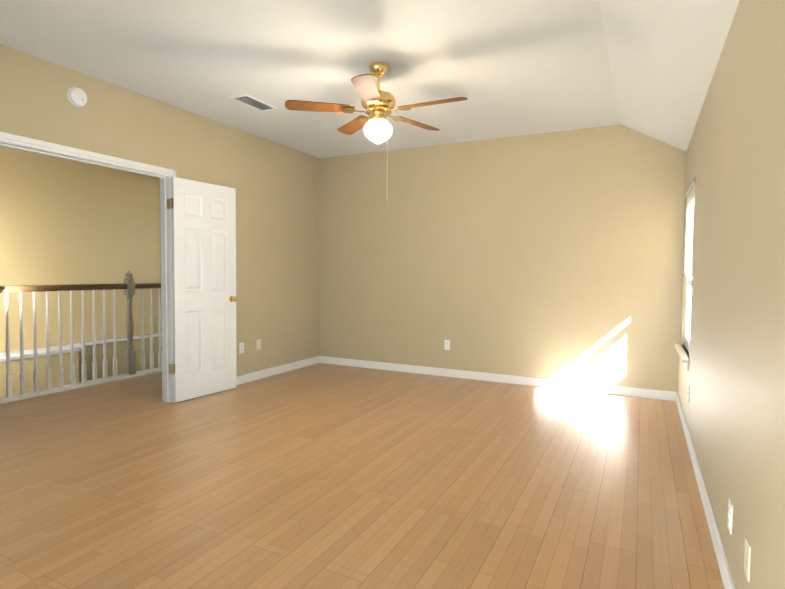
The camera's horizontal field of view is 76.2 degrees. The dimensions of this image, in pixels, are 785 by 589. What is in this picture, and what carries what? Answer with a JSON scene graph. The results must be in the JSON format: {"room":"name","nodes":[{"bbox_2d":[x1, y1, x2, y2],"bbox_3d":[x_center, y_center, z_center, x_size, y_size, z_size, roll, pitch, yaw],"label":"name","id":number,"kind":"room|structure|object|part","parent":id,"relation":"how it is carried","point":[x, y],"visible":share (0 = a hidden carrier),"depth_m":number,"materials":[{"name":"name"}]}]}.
{"room":"empty bedroom","nodes":[
{"label":"empty bedroom","id":0,"kind":"room"},
{"bbox_2d":[0,351,78,396],"bbox_3d":[-5.085,2.265,4.083,0.270,3.035,4.900,2,3,27],"label":"wall","id":1,"kind":"structure","parent":0,"point":[15,368],"depth_m":5.75,"materials":[{"name":"paint"}]},
{"bbox_2d":[0,333,161,361],"bbox_3d":[-4.466,0.703,5.176,0.310,0.057,7.520,2,3,27],"label":"trim","id":2,"kind":"structure","parent":1,"relation":"on","point":[28,353],"depth_m":5.90,"materials":[{"name":"white wood"}]},
{"bbox_2d":[0,146,161,352],"bbox_3d":[-4.666,0.991,5.276,0.120,5.480,7.740,2,3,27],"label":"wall","id":3,"kind":"structure","parent":0,"point":[64,221],"depth_m":6.32,"materials":[{"name":"paint"}]},
{"bbox_2d":[79,336,161,381],"bbox_3d":[-3.487,2.125,7.485,0.080,3.035,2.620,2,3,27],"label":"wall","id":4,"kind":"structure","parent":0,"point":[121,346],"depth_m":6.81,"materials":[{"name":"paint"}]},
{"bbox_2d":[0,44,318,375],"bbox_3d":[-1.837,-0.370,4.964,0.120,2.680,3.905,2,3,27],"label":"wall","id":5,"kind":"structure","parent":0,"point":[275,185],"depth_m":5.27,"materials":[{"name":"paint"}]},
{"bbox_2d":[67,87,86,106],"bbox_3d":[-2.335,-1.470,3.717,0.040,0.140,0.140,2,3,27],"label":"smoke detector","id":6,"kind":"object","parent":5,"relation":"attached to","point":[76,96],"visible":1,"depth_m":3.70,"materials":[{"name":"white plastic"}]},
{"bbox_2d":[0,132,175,402],"bbox_3d":[-2.381,-0.041,3.896,0.154,2.108,1.571,2,3,27],"label":"door frame","id":7,"kind":"structure","parent":5,"relation":"attached to","point":[166,286],"depth_m":4.49,"materials":[{"name":"white wood"}]},
{"bbox_2d":[167,177,236,402],"bbox_3d":[-1.788,-0.045,4.802,0.194,2.030,0.717,2,3,27],"label":"door","id":8,"kind":"structure","parent":5,"relation":"in","point":[203,221],"depth_m":4.75,"materials":[{"name":"white wood"}]},
{"bbox_2d":[239,342,243,353],"bbox_3d":[-1.608,0.571,5.339,0.008,0.115,0.070,2,3,27],"label":"duplex electrical outlet","id":9,"kind":"object","parent":5,"relation":"attached to","point":[241,347],"visible":1,"depth_m":5.33,"materials":[{"name":"white plastic"}]},
{"bbox_2d":[256,339,260,349],"bbox_3d":[-1.488,0.556,5.574,0.012,0.115,0.070,2,3,27],"label":"outlet","id":10,"kind":"object","parent":5,"relation":"attached to","point":[258,344],"visible":1,"depth_m":5.57,"materials":[{"name":"beige plastic"}]},
{"bbox_2d":[237,356,318,384],"bbox_3d":[-1.473,0.899,5.625,0.013,0.090,2.252,2,3,27],"label":"baseboard","id":11,"kind":"structure","parent":5,"relation":"attached to","point":[249,377],"depth_m":5.83,"materials":[{"name":"white wood"}]},
{"bbox_2d":[0,0,618,157],"bbox_3d":[-0.894,-1.654,2.786,3.680,0.100,6.860,2,3,27],"label":"ceiling","id":12,"kind":"structure","parent":0,"point":[509,68],"depth_m":3.45,"materials":[{"name":"beige paint"}]},
{"bbox_2d":[230,94,277,111],"bbox_3d":[-1.211,-1.675,4.388,0.190,0.011,0.400,2,3,27],"label":"ceiling vent","id":13,"kind":"object","parent":12,"relation":"in","point":[253,102],"visible":1,"depth_m":4.37,"materials":[{"name":"white metal"}]},
{"bbox_2d":[285,61,467,204],"bbox_3d":[-0.056,-1.135,3.565,1.209,0.992,1.256,2,3,27],"label":"ceiling fan","id":14,"kind":"object","parent":12,"relation":"hanging from","point":[377,104],"visible":1,"depth_m":3.51,"materials":[{"name":"brown wood"}]},
{"bbox_3d":[-0.102,-1.167,3.584,0.204,0.172,0.204,2,3,27],"label":"globe","id":15,"kind":"part","parent":14,"relation":"part of","materials":[{"name":"white glass"}]},
{"bbox_3d":[-0.103,-0.961,3.573,0.142,0.642,0.047,2,3,27],"label":"chain","id":16,"kind":"part","parent":14,"relation":"part of","materials":[{"name":"white"}]},
{"bbox_2d":[0,363,724,588],"bbox_3d":[-0.977,1.099,3.432,5.650,0.100,7.740,2,3,27],"label":"floor","id":17,"kind":"structure","parent":0,"point":[323,476],"depth_m":2.80,"materials":[{"name":"laminate"}]},
{"bbox_2d":[0,271,161,403],"bbox_3d":[-3.417,0.371,4.692,0.110,1.194,7.320,2,3,27],"label":"balustrade railing","id":18,"kind":"object","parent":17,"relation":"on","point":[128,286],"visible":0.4,"depth_m":5.13,"materials":[{"name":"white wood"}]},
{"bbox_2d":[319,125,685,391],"bbox_3d":[0.915,-0.379,5.703,4.380,2.680,0.120,2,3,27],"label":"wall","id":19,"kind":"structure","parent":0,"point":[558,255],"depth_m":5.44,"materials":[{"name":"paint"}]},
{"bbox_2d":[444,340,449,349],"bbox_3d":[0.636,0.585,5.811,0.070,0.115,0.008,2,3,27],"label":"duplex electrical outlet","id":20,"kind":"object","parent":19,"relation":"attached to","point":[446,344],"visible":1,"depth_m":5.81,"materials":[{"name":"white plastic"}]},
{"bbox_2d":[319,356,675,400],"bbox_3d":[0.873,0.917,5.703,4.140,0.090,0.013,2,3,27],"label":"baseboard","id":21,"kind":"structure","parent":19,"relation":"attached to","point":[605,389],"depth_m":5.48,"materials":[{"name":"white wood"}]},
{"bbox_2d":[600,0,739,150],"bbox_3d":[1.085,-1.384,1.805,0.750,0.514,6.860,2,3,27],"label":"ceiling","id":22,"kind":"structure","parent":0,"point":[664,56],"depth_m":3.00,"materials":[{"name":"beige paint"}]},
{"bbox_2d":[678,0,784,588],"bbox_3d":[1.309,-0.035,1.748,0.120,2.360,6.860,2,3,27],"label":"wall","id":23,"kind":"structure","parent":0,"point":[735,421],"depth_m":1.84,"materials":[{"name":"paint"}]},
{"bbox_2d":[675,344,688,370],"bbox_3d":[2.434,0.518,4.190,0.080,0.085,0.950,2,3,27],"label":"window sill","id":24,"kind":"structure","parent":23,"relation":"attached to","point":[682,354],"depth_m":4.02,"materials":[{"name":"beige wood"}]},
{"bbox_2d":[687,385,689,401],"bbox_3d":[2.178,0.726,3.683,0.012,0.115,0.070,2,3,27],"label":"electrical outlet","id":25,"kind":"object","parent":23,"relation":"attached to","point":[688,393],"visible":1,"depth_m":3.66,"materials":[{"name":"beige plastic"}]},
{"bbox_2d":[684,179,694,351],"bbox_3d":[2.488,-0.212,4.133,0.104,1.380,0.850,2,3,27],"label":"window","id":26,"kind":"structure","parent":23,"relation":"in","point":[690,195],"depth_m":4.28,"materials":[{"name":"white plastic"}]},
{"bbox_3d":[2.500,-0.212,4.127,0.077,1.380,0.850,2,3,27],"label":"frame","id":27,"kind":"part","parent":26,"relation":"part of","materials":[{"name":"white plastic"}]},
{"bbox_2d":[684,179,694,274],"bbox_3d":[2.459,-0.524,4.135,0.034,0.732,0.830,2,3,27],"label":"shade","id":28,"kind":"object","parent":26,"relation":"attached to","point":[690,194],"depth_m":4.12,"materials":[{"name":"fabric"}]},
{"bbox_2d":[676,392,734,588],"bbox_3d":[1.239,1.097,1.829,0.013,0.090,6.620,2,3,27],"label":"baseboard","id":29,"kind":"structure","parent":23,"relation":"attached to","point":[726,576],"depth_m":2.42,"materials":[{"name":"white wood"}]},
{"bbox_2d":[728,498,732,534],"bbox_3d":[1.298,0.853,1.924,0.008,0.115,0.070,2,3,27],"label":"electrical outlet","id":30,"kind":"object","parent":23,"relation":"attached to","point":[730,510],"visible":0.98,"depth_m":1.91,"materials":[{"name":"white plastic"}]},
{"bbox_2d":[744,537,750,581],"bbox_3d":[1.142,0.851,1.611,0.007,0.115,0.070,2,3,27],"label":"electrical outlet","id":31,"kind":"object","parent":23,"relation":"attached to","point":[747,554],"visible":0.98,"depth_m":1.60,"materials":[{"name":"beige plastic"}]}
]}

